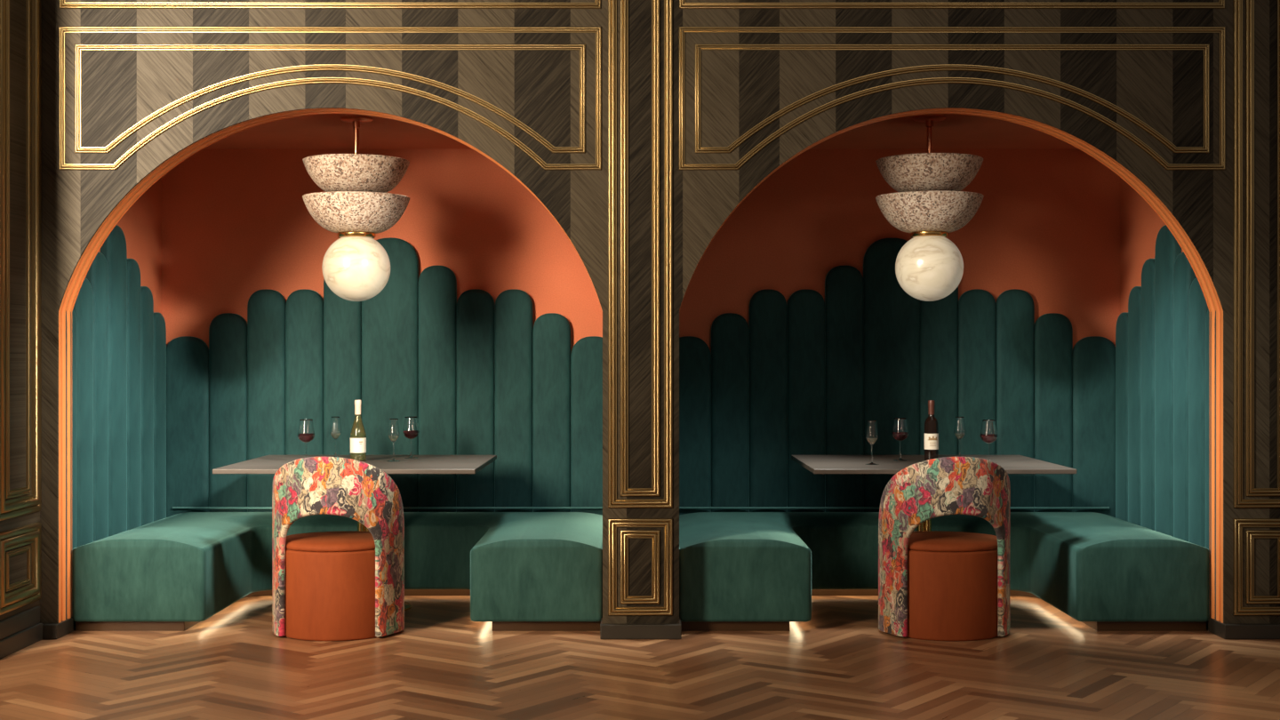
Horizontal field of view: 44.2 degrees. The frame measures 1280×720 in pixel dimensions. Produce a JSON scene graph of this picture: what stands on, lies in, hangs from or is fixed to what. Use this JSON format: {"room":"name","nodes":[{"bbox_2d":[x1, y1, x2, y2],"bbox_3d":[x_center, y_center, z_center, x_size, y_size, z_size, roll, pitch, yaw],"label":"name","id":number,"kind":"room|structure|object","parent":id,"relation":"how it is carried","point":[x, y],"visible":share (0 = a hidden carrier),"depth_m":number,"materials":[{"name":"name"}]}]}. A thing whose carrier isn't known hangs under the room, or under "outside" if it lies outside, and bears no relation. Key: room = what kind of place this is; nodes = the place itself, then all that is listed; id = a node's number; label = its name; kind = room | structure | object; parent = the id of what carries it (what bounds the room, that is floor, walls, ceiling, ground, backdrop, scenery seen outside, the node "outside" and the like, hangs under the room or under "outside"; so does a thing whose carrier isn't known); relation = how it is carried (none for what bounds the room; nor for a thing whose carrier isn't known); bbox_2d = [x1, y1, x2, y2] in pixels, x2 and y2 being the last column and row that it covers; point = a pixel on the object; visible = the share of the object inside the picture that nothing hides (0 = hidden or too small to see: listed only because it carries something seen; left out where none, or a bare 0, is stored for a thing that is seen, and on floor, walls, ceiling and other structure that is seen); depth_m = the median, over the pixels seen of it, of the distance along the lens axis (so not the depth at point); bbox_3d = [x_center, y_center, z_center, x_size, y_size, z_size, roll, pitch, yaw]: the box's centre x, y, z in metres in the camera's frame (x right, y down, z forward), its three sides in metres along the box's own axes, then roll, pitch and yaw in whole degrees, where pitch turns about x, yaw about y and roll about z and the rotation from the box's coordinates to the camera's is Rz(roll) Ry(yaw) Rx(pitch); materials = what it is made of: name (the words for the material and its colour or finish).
{"room":"restaurant","nodes":[
{"label":"restaurant","id":0,"kind":"room"},
{"bbox_2d":[0,0,39,621],"bbox_3d":[-4.352,-0.623,6.860,3.296,3.750,0.580,0,0,0],"label":"wall","id":1,"kind":"structure","parent":0,"point":[17,563],"depth_m":6.85,"materials":[{"name":"brown wood"}]},
{"bbox_2d":[0,521,41,615],"bbox_3d":[-2.692,0.902,6.843,0.024,0.350,0.485,0,0,0],"label":"trim","id":2,"kind":"structure","parent":1,"relation":"attached to","point":[31,533],"depth_m":6.87,"materials":[{"name":"gold metal"}]},
{"bbox_2d":[0,606,73,658],"bbox_3d":[-2.665,1.177,6.904,0.098,0.150,0.748,0,0,0],"label":"baseboard","id":3,"kind":"structure","parent":1,"relation":"attached to","point":[23,629],"depth_m":6.90,"materials":[{"name":"brown wood"}]},
{"bbox_2d":[0,0,41,520],"bbox_3d":[-2.692,-0.859,6.843,0.024,3.078,0.485,0,0,0],"label":"trim","id":4,"kind":"structure","parent":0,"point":[12,508],"depth_m":7.00,"materials":[{"name":"gold metal"}]},
{"bbox_2d":[97,177,161,313],"bbox_3d":[-2.710,0.011,7.996,0.060,2.482,1.768,0,0,0],"label":"wall","id":5,"kind":"structure","parent":0,"point":[140,225],"depth_m":8.58,"materials":[{"name":"orange paint"}]},
{"bbox_2d":[202,113,471,149],"bbox_3d":[-1.398,-1.205,7.966,2.564,0.050,1.708,0,0,0],"label":"ceiling","id":6,"kind":"structure","parent":0,"point":[325,131],"depth_m":8.29,"materials":[{"name":"orange paint"}]},
{"bbox_2d":[302,115,409,301],"bbox_3d":[-1.388,-0.733,7.700,0.518,0.894,0.518,0,0,0],"label":"pendant lamp","id":7,"kind":"object","parent":6,"relation":"hanging from","point":[356,204],"visible":1,"depth_m":7.56,"materials":[{"name":"beige stone"}]},
{"bbox_2d":[0,595,1279,719],"bbox_3d":[0.000,1.252,4.220,12.000,0.001,9.240,0,0,0],"label":"floor","id":8,"kind":"structure","parent":0,"point":[837,664],"depth_m":6.36,"materials":[{"name":"brown wood"}]},
{"bbox_2d":[65,308,76,628],"bbox_3d":[-2.653,0.495,7.269,0.052,1.512,0.216,0,0,0],"label":"upholstered panel","id":9,"kind":"object","parent":8,"relation":"on","point":[74,318],"visible":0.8,"depth_m":7.30,"materials":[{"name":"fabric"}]},
{"bbox_2d":[73,278,93,547],"bbox_3d":[-2.653,0.428,7.487,0.052,1.645,0.219,0,0,0],"label":"upholstered panel","id":10,"kind":"object","parent":8,"relation":"on","point":[84,305],"visible":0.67,"depth_m":7.45,"materials":[{"name":"teal fabric"}]},
{"bbox_2d":[85,252,108,541],"bbox_3d":[-2.653,0.362,7.707,0.052,1.778,0.219,0,0,0],"label":"upholstered panel","id":11,"kind":"object","parent":8,"relation":"on","point":[97,275],"visible":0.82,"depth_m":7.66,"materials":[{"name":"teal fabric"}]},
{"bbox_2d":[100,224,127,536],"bbox_3d":[-2.653,0.285,7.958,0.052,1.932,0.282,0,0,0],"label":"upholstered panel","id":12,"kind":"object","parent":8,"relation":"on","point":[114,248],"visible":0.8,"depth_m":7.91,"materials":[{"name":"teal fabric"}]},
{"bbox_2d":[127,258,140,530],"bbox_3d":[-2.653,0.362,8.210,0.052,1.778,0.220,0,0,0],"label":"upholstered panel","id":13,"kind":"object","parent":8,"relation":"on","point":[133,272],"visible":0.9,"depth_m":8.17,"materials":[{"name":"teal fabric"}]},
{"bbox_2d":[140,286,153,526],"bbox_3d":[-2.653,0.428,8.431,0.052,1.645,0.219,0,0,0],"label":"upholstered panel","id":14,"kind":"object","parent":8,"relation":"on","point":[147,302],"visible":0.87,"depth_m":8.39,"materials":[{"name":"teal fabric"}]},
{"bbox_2d":[153,312,166,521],"bbox_3d":[-2.653,0.495,8.652,0.052,1.512,0.222,0,0,0],"label":"upholstered panel","id":15,"kind":"object","parent":8,"relation":"on","point":[159,323],"visible":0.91,"depth_m":8.61,"materials":[{"name":"teal fabric"}]},
{"bbox_2d":[166,336,208,517],"bbox_3d":[-2.532,0.559,8.793,0.252,1.383,0.052,0,0,0],"label":"upholstered panel","id":16,"kind":"object","parent":8,"relation":"on","point":[187,356],"visible":0.78,"depth_m":8.77,"materials":[{"name":"teal fabric"}]},
{"bbox_2d":[208,312,247,511],"bbox_3d":[-2.299,0.495,8.793,0.212,1.512,0.052,0,0,0],"label":"upholstered panel","id":17,"kind":"object","parent":8,"relation":"on","point":[228,332],"visible":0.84,"depth_m":8.77,"materials":[{"name":"teal fabric"}]},
{"bbox_2d":[247,288,286,511],"bbox_3d":[-2.087,0.428,8.793,0.212,1.645,0.052,0,0,0],"label":"upholstered panel","id":18,"kind":"object","parent":8,"relation":"on","point":[266,308],"visible":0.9,"depth_m":8.77,"materials":[{"name":"teal fabric"}]},
{"bbox_2d":[285,288,323,455],"bbox_3d":[-1.874,0.428,8.793,0.212,1.645,0.052,0,0,0],"label":"upholstered panel","id":19,"kind":"object","parent":8,"relation":"on","point":[304,308],"visible":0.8,"depth_m":8.77,"materials":[{"name":"teal fabric"}]},
{"bbox_2d":[72,506,602,631],"bbox_3d":[-1.398,1.034,8.009,2.452,0.436,1.509,0,0,0],"label":"bench","id":20,"kind":"object","parent":8,"relation":"on","point":[518,571],"visible":0.87,"depth_m":7.27,"materials":[{"name":"teal fabric"}]},
{"bbox_2d":[272,456,404,640],"bbox_3d":[-1.393,0.840,7.268,0.598,0.825,0.619,0,0,12],"label":"barrel chair","id":21,"kind":"object","parent":8,"relation":"on","point":[328,586],"visible":1,"depth_m":7.04,"materials":[{"name":"fabric"}]},
{"bbox_2d":[285,531,375,551],"bbox_3d":[-1.391,0.831,7.293,0.572,0.049,0.562,0,0,2],"label":"seat cushion","id":22,"kind":"object","parent":21,"relation":"on","point":[321,541],"depth_m":7.09,"materials":[{"name":"orange fabric"}]},
{"bbox_2d":[323,280,361,455],"bbox_3d":[-1.662,0.362,8.793,0.212,1.778,0.052,0,0,0],"label":"upholstered panel","id":23,"kind":"object","parent":8,"relation":"on","point":[342,318],"visible":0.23,"depth_m":8.77,"materials":[{"name":"teal fabric"}]},
{"bbox_2d":[212,455,496,610],"bbox_3d":[-1.394,0.882,7.960,1.234,0.740,1.120,0,0,0],"label":"dining table","id":24,"kind":"object","parent":8,"relation":"on","point":[268,464],"visible":0.3,"depth_m":7.86,"materials":[{"name":"grey stone"}]},
{"bbox_2d":[297,419,314,457],"bbox_3d":[-1.673,0.404,7.889,0.085,0.215,0.085,0,0,0],"label":"wine glass","id":25,"kind":"object","parent":24,"relation":"on","point":[306,432],"visible":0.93,"depth_m":7.86,"materials":[{"name":"clear glass"}]},
{"bbox_2d":[297,419,314,442],"bbox_3d":[-1.673,0.355,7.889,0.085,0.117,0.085,0,0,0],"label":"bowl","id":26,"kind":"object","parent":25,"relation":"on","point":[306,432],"depth_m":7.86,"materials":[{"name":"clear glass"}]},
{"bbox_2d":[329,416,341,457],"bbox_3d":[-1.598,0.404,8.256,0.066,0.215,0.066,0,0,0],"label":"wine glass","id":27,"kind":"object","parent":24,"relation":"on","point":[335,430],"visible":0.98,"depth_m":8.24,"materials":[{"name":"clear glass"}]},
{"bbox_2d":[329,416,341,439],"bbox_3d":[-1.598,0.355,8.256,0.059,0.117,0.059,0,0,0],"label":"bowl","id":28,"kind":"object","parent":27,"relation":"on","point":[335,430],"depth_m":8.23,"materials":[{"name":"clear glass"}]},
{"bbox_2d":[350,400,366,461],"bbox_3d":[-1.437,0.357,8.013,0.081,0.309,0.080,0,0,8],"label":"wine bottle","id":29,"kind":"object","parent":24,"relation":"on","point":[357,435],"visible":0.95,"depth_m":7.99,"materials":[{"name":"green glass"}]},
{"bbox_2d":[387,418,399,461],"bbox_3d":[-1.250,0.404,7.978,0.066,0.215,0.066,0,0,0],"label":"wine glass","id":30,"kind":"object","parent":24,"relation":"on","point":[393,433],"visible":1,"depth_m":7.96,"materials":[{"name":"clear glass"}]},
{"bbox_2d":[387,418,399,441],"bbox_3d":[-1.250,0.355,7.978,0.059,0.117,0.059,0,0,0],"label":"bowl","id":31,"kind":"object","parent":30,"relation":"on","point":[393,433],"depth_m":7.96,"materials":[{"name":"clear glass"}]},
{"bbox_2d":[402,416,419,458],"bbox_3d":[-1.200,0.404,8.237,0.085,0.215,0.085,0,0,0],"label":"wine glass","id":32,"kind":"object","parent":24,"relation":"on","point":[411,430],"visible":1,"depth_m":8.21,"materials":[{"name":"clear glass"}]},
{"bbox_2d":[402,416,419,439],"bbox_3d":[-1.200,0.355,8.237,0.085,0.117,0.085,0,0,0],"label":"bowl","id":33,"kind":"object","parent":32,"relation":"on","point":[411,430],"depth_m":8.21,"materials":[{"name":"clear glass"}]},
{"bbox_2d":[361,237,418,511],"bbox_3d":[-1.398,0.285,8.793,0.314,1.932,0.052,0,0,0],"label":"upholstered panel","id":34,"kind":"object","parent":8,"relation":"on","point":[389,318],"visible":0.57,"depth_m":8.77,"materials":[{"name":"teal fabric"}]},
{"bbox_2d":[418,265,456,511],"bbox_3d":[-1.134,0.362,8.793,0.212,1.778,0.052,0,0,0],"label":"upholstered panel","id":35,"kind":"object","parent":8,"relation":"on","point":[437,284],"visible":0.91,"depth_m":8.77,"materials":[{"name":"teal fabric"}]},
{"bbox_2d":[456,288,495,511],"bbox_3d":[-0.922,0.428,8.793,0.212,1.645,0.052,0,0,0],"label":"upholstered panel","id":36,"kind":"object","parent":8,"relation":"on","point":[475,307],"visible":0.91,"depth_m":8.77,"materials":[{"name":"teal fabric"}]},
{"bbox_2d":[494,288,533,511],"bbox_3d":[-0.709,0.428,8.793,0.212,1.645,0.052,0,0,0],"label":"upholstered panel","id":37,"kind":"object","parent":8,"relation":"on","point":[513,309],"visible":0.88,"depth_m":8.77,"materials":[{"name":"teal fabric"}]},
{"bbox_2d":[532,312,570,511],"bbox_3d":[-0.497,0.495,8.793,0.212,1.512,0.052,0,0,0],"label":"upholstered panel","id":38,"kind":"object","parent":8,"relation":"on","point":[551,332],"visible":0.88,"depth_m":8.77,"materials":[{"name":"teal fabric"}]},
{"bbox_2d":[570,336,602,515],"bbox_3d":[-0.264,0.559,8.793,0.252,1.383,0.052,0,0,0],"label":"upholstered panel","id":39,"kind":"object","parent":8,"relation":"on","point":[587,353],"visible":0.55,"depth_m":8.77,"materials":[{"name":"teal fabric"}]},
{"bbox_2d":[679,336,711,515],"bbox_3d":[0.264,0.559,8.793,0.252,1.383,0.052,0,0,0],"label":"upholstered panel","id":40,"kind":"object","parent":8,"relation":"on","point":[694,353],"visible":0.53,"depth_m":8.77,"materials":[{"name":"teal fabric"}]},
{"bbox_2d":[711,312,749,511],"bbox_3d":[0.497,0.495,8.793,0.212,1.512,0.052,0,0,0],"label":"upholstered panel","id":41,"kind":"object","parent":8,"relation":"on","point":[730,332],"visible":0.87,"depth_m":8.77,"materials":[{"name":"teal fabric"}]},
{"bbox_2d":[748,288,787,511],"bbox_3d":[0.709,0.428,8.793,0.212,1.645,0.052,0,0,0],"label":"upholstered panel","id":42,"kind":"object","parent":8,"relation":"on","point":[768,309],"visible":0.88,"depth_m":8.77,"materials":[{"name":"teal fabric"}]},
{"bbox_2d":[786,288,824,511],"bbox_3d":[0.922,0.428,8.793,0.212,1.645,0.052,0,0,0],"label":"upholstered panel","id":43,"kind":"object","parent":8,"relation":"on","point":[805,307],"visible":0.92,"depth_m":8.77,"materials":[{"name":"teal fabric"}]},
{"bbox_2d":[824,265,863,511],"bbox_3d":[1.134,0.362,8.793,0.212,1.778,0.052,0,0,0],"label":"upholstered panel","id":44,"kind":"object","parent":8,"relation":"on","point":[844,284],"visible":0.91,"depth_m":8.77,"materials":[{"name":"teal fabric"}]},
{"bbox_2d":[863,237,919,511],"bbox_3d":[1.398,0.285,8.793,0.314,1.932,0.052,0,0,0],"label":"upholstered panel","id":45,"kind":"object","parent":8,"relation":"on","point":[891,315],"visible":0.62,"depth_m":8.77,"materials":[{"name":"teal fabric"}]},
{"bbox_2d":[791,455,1076,608],"bbox_3d":[1.428,0.882,7.960,1.234,0.740,1.120,0,0,0],"label":"dining table","id":46,"kind":"object","parent":8,"relation":"on","point":[816,464],"visible":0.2,"depth_m":7.87,"materials":[{"name":"grey stone"}]},
{"bbox_2d":[865,420,879,464],"bbox_3d":[1.133,0.404,7.734,0.066,0.215,0.066,0,0,0],"label":"wine glass","id":47,"kind":"object","parent":46,"relation":"on","point":[871,436],"visible":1,"depth_m":7.71,"materials":[{"name":"clear glass"}]},
{"bbox_2d":[865,420,878,444],"bbox_3d":[1.133,0.355,7.734,0.059,0.117,0.059,0,0,0],"label":"bowl","id":48,"kind":"object","parent":47,"relation":"on","point":[871,436],"depth_m":7.71,"materials":[{"name":"clear glass"}]},
{"bbox_2d":[891,417,908,460],"bbox_3d":[1.323,0.404,8.050,0.085,0.215,0.085,0,0,0],"label":"wine glass","id":49,"kind":"object","parent":46,"relation":"on","point":[900,432],"visible":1,"depth_m":8.02,"materials":[{"name":"clear glass"}]},
{"bbox_2d":[891,417,908,440],"bbox_3d":[1.323,0.355,8.050,0.085,0.117,0.085,0,0,0],"label":"bowl","id":50,"kind":"object","parent":49,"relation":"on","point":[900,432],"depth_m":8.02,"materials":[{"name":"clear glass"}]},
{"bbox_2d":[924,400,938,460],"bbox_3d":[1.464,0.359,7.950,0.072,0.311,0.071,0,0,-4],"label":"wine bottle","id":51,"kind":"object","parent":46,"relation":"on","point":[931,423],"visible":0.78,"depth_m":7.92,"materials":[{"name":"black glass"}]},
{"bbox_2d":[953,416,965,456],"bbox_3d":[1.665,0.404,8.237,0.066,0.215,0.066,0,0,0],"label":"wine glass","id":52,"kind":"object","parent":46,"relation":"on","point":[959,431],"visible":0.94,"depth_m":8.22,"materials":[{"name":"clear glass"}]},
{"bbox_2d":[953,416,965,439],"bbox_3d":[1.665,0.355,8.237,0.059,0.117,0.059,0,0,0],"label":"bowl","id":53,"kind":"object","parent":52,"relation":"on","point":[959,431],"depth_m":8.22,"materials":[{"name":"clear glass"}]},
{"bbox_2d":[980,419,997,460],"bbox_3d":[1.725,0.404,7.819,0.085,0.215,0.085,0,0,0],"label":"wine glass","id":54,"kind":"object","parent":46,"relation":"on","point":[988,432],"visible":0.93,"depth_m":7.79,"materials":[{"name":"clear glass"}]},
{"bbox_2d":[980,419,997,443],"bbox_3d":[1.725,0.355,7.819,0.085,0.117,0.085,0,0,0],"label":"bowl","id":55,"kind":"object","parent":54,"relation":"on","point":[988,432],"depth_m":7.79,"materials":[{"name":"clear glass"}]},
{"bbox_2d":[920,286,958,455],"bbox_3d":[1.662,0.362,8.793,0.212,1.778,0.052,0,0,0],"label":"upholstered panel","id":56,"kind":"object","parent":8,"relation":"on","point":[939,319],"visible":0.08,"depth_m":8.77,"materials":[{"name":"teal fabric"}]},
{"bbox_2d":[679,506,1209,631],"bbox_3d":[1.398,1.034,8.009,2.452,0.436,1.509,0,0,0],"label":"bench","id":57,"kind":"object","parent":8,"relation":"on","point":[739,571],"visible":0.86,"depth_m":7.27,"materials":[{"name":"teal fabric"}]},
{"bbox_2d":[878,456,1010,640],"bbox_3d":[1.397,0.840,7.268,0.598,0.825,0.619,0,0,-12],"label":"barrel chair","id":58,"kind":"object","parent":8,"relation":"on","point":[933,586],"visible":1,"depth_m":7.04,"materials":[{"name":"fabric"}]},
{"bbox_2d":[907,531,997,551],"bbox_3d":[1.395,0.831,7.293,0.572,0.049,0.562,0,0,-2],"label":"seat cushion","id":59,"kind":"object","parent":58,"relation":"on","point":[917,541],"depth_m":7.09,"materials":[{"name":"orange fabric"}]},
{"bbox_2d":[958,288,996,455],"bbox_3d":[1.874,0.428,8.793,0.212,1.645,0.052,0,0,0],"label":"upholstered panel","id":60,"kind":"object","parent":8,"relation":"on","point":[977,308],"visible":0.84,"depth_m":8.77,"materials":[{"name":"teal fabric"}]},
{"bbox_2d":[995,288,1034,511],"bbox_3d":[2.087,0.428,8.793,0.212,1.645,0.052,0,0,0],"label":"upholstered panel","id":61,"kind":"object","parent":8,"relation":"on","point":[1015,308],"visible":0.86,"depth_m":8.77,"materials":[{"name":"teal fabric"}]},
{"bbox_2d":[1034,312,1072,511],"bbox_3d":[2.299,0.495,8.793,0.212,1.512,0.052,0,0,0],"label":"upholstered panel","id":62,"kind":"object","parent":8,"relation":"on","point":[1053,332],"visible":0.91,"depth_m":8.77,"materials":[{"name":"teal fabric"}]},
{"bbox_2d":[1072,336,1115,517],"bbox_3d":[2.532,0.559,8.793,0.252,1.383,0.052,0,0,0],"label":"upholstered panel","id":63,"kind":"object","parent":8,"relation":"on","point":[1093,356],"visible":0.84,"depth_m":8.77,"materials":[{"name":"teal fabric"}]},
{"bbox_2d":[1115,312,1127,521],"bbox_3d":[2.653,0.495,8.652,0.052,1.512,0.222,0,0,0],"label":"upholstered panel","id":64,"kind":"object","parent":8,"relation":"on","point":[1122,323],"visible":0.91,"depth_m":8.61,"materials":[{"name":"teal fabric"}]},
{"bbox_2d":[1128,286,1141,526],"bbox_3d":[2.653,0.428,8.431,0.052,1.645,0.219,0,0,0],"label":"upholstered panel","id":65,"kind":"object","parent":8,"relation":"on","point":[1134,302],"visible":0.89,"depth_m":8.39,"materials":[{"name":"teal fabric"}]},
{"bbox_2d":[1141,258,1154,530],"bbox_3d":[2.653,0.362,8.210,0.052,1.778,0.220,0,0,0],"label":"upholstered panel","id":66,"kind":"object","parent":8,"relation":"on","point":[1148,272],"visible":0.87,"depth_m":8.17,"materials":[{"name":"teal fabric"}]},
{"bbox_2d":[1173,252,1196,541],"bbox_3d":[2.653,0.362,7.707,0.052,1.778,0.219,0,0,0],"label":"upholstered panel","id":67,"kind":"object","parent":8,"relation":"on","point":[1184,275],"visible":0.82,"depth_m":7.68,"materials":[{"name":"teal fabric"}]},
{"bbox_2d":[1188,278,1207,547],"bbox_3d":[2.653,0.428,7.487,0.052,1.645,0.219,0,0,0],"label":"upholstered panel","id":68,"kind":"object","parent":8,"relation":"on","point":[1197,305],"visible":0.62,"depth_m":7.46,"materials":[{"name":"teal fabric"}]},
{"bbox_2d":[1205,308,1215,628],"bbox_3d":[2.653,0.495,7.269,0.052,1.512,0.216,0,0,0],"label":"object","id":69,"kind":"object","parent":8,"relation":"on","point":[1207,318],"visible":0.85,"depth_m":7.30,"materials":[{"name":"teal fabric"}]},
{"bbox_2d":[161,149,1119,354],"bbox_3d":[0.000,0.011,8.850,5.360,2.482,0.060,0,0,0],"label":"wall","id":70,"kind":"structure","parent":0,"point":[236,224],"depth_m":8.82,"materials":[{"name":"orange paint"}]},
{"bbox_2d":[40,0,1279,623],"bbox_3d":[1.648,-0.623,7.106,8.704,3.750,0.012,0,0,0],"label":"wall","id":71,"kind":"structure","parent":0,"point":[740,89],"depth_m":7.10,"materials":[{"name":"brown wood"}]},
{"bbox_2d":[58,26,601,169],"bbox_3d":[-1.397,-1.177,7.095,2.441,0.646,0.012,0,0,0],"label":"trim","id":72,"kind":"structure","parent":71,"relation":"attached to","point":[62,30],"depth_m":7.09,"materials":[{"name":"gold metal"}]},
{"bbox_2d":[74,44,585,152],"bbox_3d":[-1.397,-1.176,7.095,2.297,0.492,0.012,0,0,0],"label":"trim","id":73,"kind":"structure","parent":71,"relation":"attached to","point":[77,47],"depth_m":7.09,"materials":[{"name":"gold metal"}]},
{"bbox_2d":[59,0,600,8],"bbox_3d":[-1.397,-2.020,7.095,2.437,0.880,0.012,0,0,0],"label":"trim","id":74,"kind":"structure","parent":71,"relation":"attached to","point":[63,4],"depth_m":7.09,"materials":[{"name":"gold metal"}]},
{"bbox_2d":[58,107,602,623],"bbox_3d":[-1.398,0.009,7.196,2.516,2.354,0.168,0,0,0],"label":"trim","id":75,"kind":"structure","parent":71,"relation":"attached to","point":[72,291],"depth_m":7.18,"materials":[{"name":"orange paint"}]},
{"bbox_2d":[620,0,659,495],"bbox_3d":[-0.004,-0.893,7.093,0.180,3.014,0.016,0,0,0],"label":"trim","id":76,"kind":"structure","parent":71,"relation":"attached to","point":[625,491],"depth_m":7.09,"materials":[{"name":"gold metal"}]},
{"bbox_2d":[620,529,659,603],"bbox_3d":[-0.004,0.931,7.093,0.180,0.334,0.016,0,0,0],"label":"trim","id":77,"kind":"structure","parent":71,"relation":"attached to","point":[625,534],"depth_m":7.09,"materials":[{"name":"gold metal"}]},
{"bbox_2d":[608,0,672,507],"bbox_3d":[-0.002,-0.897,7.093,0.292,3.126,0.016,0,0,0],"label":"trim","id":78,"kind":"structure","parent":71,"relation":"attached to","point":[613,501],"depth_m":7.09,"materials":[{"name":"gold metal"}]},
{"bbox_2d":[608,518,672,615],"bbox_3d":[-0.002,0.931,7.093,0.292,0.438,0.016,0,0,0],"label":"trim","id":79,"kind":"structure","parent":71,"relation":"attached to","point":[613,524],"depth_m":7.09,"materials":[{"name":"gold metal"}]},
{"bbox_2d":[600,617,681,639],"bbox_3d":[0.000,1.219,7.173,0.364,0.066,0.210,0,0,0],"label":"baseboard","id":80,"kind":"structure","parent":71,"relation":"attached to","point":[607,631],"depth_m":7.07,"materials":[{"name":"brown wood"}]},
{"bbox_2d":[679,107,1223,623],"bbox_3d":[1.398,0.009,7.196,2.516,2.354,0.168,0,0,0],"label":"trim","id":81,"kind":"structure","parent":71,"relation":"attached to","point":[1209,291],"depth_m":7.19,"materials":[{"name":"orange paint"}]},
{"bbox_2d":[679,0,1224,8],"bbox_3d":[1.400,-2.020,7.095,2.456,0.880,0.012,0,0,0],"label":"trim","id":82,"kind":"structure","parent":71,"relation":"attached to","point":[683,4],"depth_m":7.09,"materials":[{"name":"gold metal"}]},
{"bbox_2d":[679,26,1225,169],"bbox_3d":[1.400,-1.177,7.095,2.460,0.646,0.012,0,0,0],"label":"trim","id":83,"kind":"structure","parent":71,"relation":"attached to","point":[1221,30],"depth_m":7.09,"materials":[{"name":"gold metal"}]},
{"bbox_2d":[695,44,1209,152],"bbox_3d":[1.400,-1.176,7.095,2.316,0.492,0.012,0,0,0],"label":"trim","id":84,"kind":"structure","parent":71,"relation":"attached to","point":[698,47],"depth_m":7.09,"materials":[{"name":"gold metal"}]},
{"bbox_2d":[1208,616,1279,639],"bbox_3d":[4.308,1.219,7.173,3.384,0.066,0.210,0,0,0],"label":"baseboard","id":85,"kind":"structure","parent":71,"relation":"attached to","point":[1226,631],"depth_m":7.07,"materials":[{"name":"brown wood"}]},
{"bbox_2d":[1233,0,1279,507],"bbox_3d":[2.812,-0.897,7.093,0.292,3.126,0.016,0,0,0],"label":"trim","id":86,"kind":"structure","parent":71,"relation":"attached to","point":[1239,501],"depth_m":7.09,"materials":[{"name":"gold metal"}]},
{"bbox_2d":[1233,518,1279,615],"bbox_3d":[2.812,0.931,7.093,0.292,0.438,0.016,0,0,0],"label":"trim","id":87,"kind":"structure","parent":71,"relation":"attached to","point":[1239,524],"depth_m":7.09,"materials":[{"name":"gold metal"}]},
{"bbox_2d":[1245,0,1279,495],"bbox_3d":[2.810,-0.893,7.093,0.180,3.014,0.016,0,0,0],"label":"trim","id":88,"kind":"structure","parent":71,"relation":"attached to","point":[1250,490],"depth_m":7.09,"materials":[{"name":"gold metal"}]},
{"bbox_2d":[1245,529,1279,603],"bbox_3d":[2.810,0.931,7.093,0.180,0.334,0.016,0,0,0],"label":"trim","id":89,"kind":"structure","parent":71,"relation":"attached to","point":[1250,534],"depth_m":7.09,"materials":[{"name":"gold metal"}]},
{"bbox_2d":[809,113,1079,149],"bbox_3d":[1.398,-1.205,7.966,2.564,0.050,1.708,0,0,0],"label":"ceiling","id":90,"kind":"structure","parent":0,"point":[956,132],"depth_m":8.29,"materials":[{"name":"orange paint"}]},
{"bbox_2d":[875,114,983,301],"bbox_3d":[1.402,-0.733,7.670,0.518,0.894,0.518,0,0,0],"label":"pendant lamp","id":91,"kind":"object","parent":90,"relation":"hanging from","point":[929,204],"visible":1,"depth_m":7.53,"materials":[{"name":"beige stone"}]},
{"bbox_2d":[1120,177,1183,313],"bbox_3d":[2.710,0.011,7.996,0.060,2.482,1.768,0,0,0],"label":"wall","id":92,"kind":"structure","parent":0,"point":[1140,225],"depth_m":8.59,"materials":[{"name":"orange paint"}]},
{"bbox_2d":[1154,224,1181,536],"bbox_3d":[2.653,0.285,7.958,0.052,1.932,0.282,0,0,0],"label":"upholstered panel","id":93,"kind":"object","parent":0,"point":[1167,248],"visible":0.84,"depth_m":7.92,"materials":[{"name":"teal fabric"}]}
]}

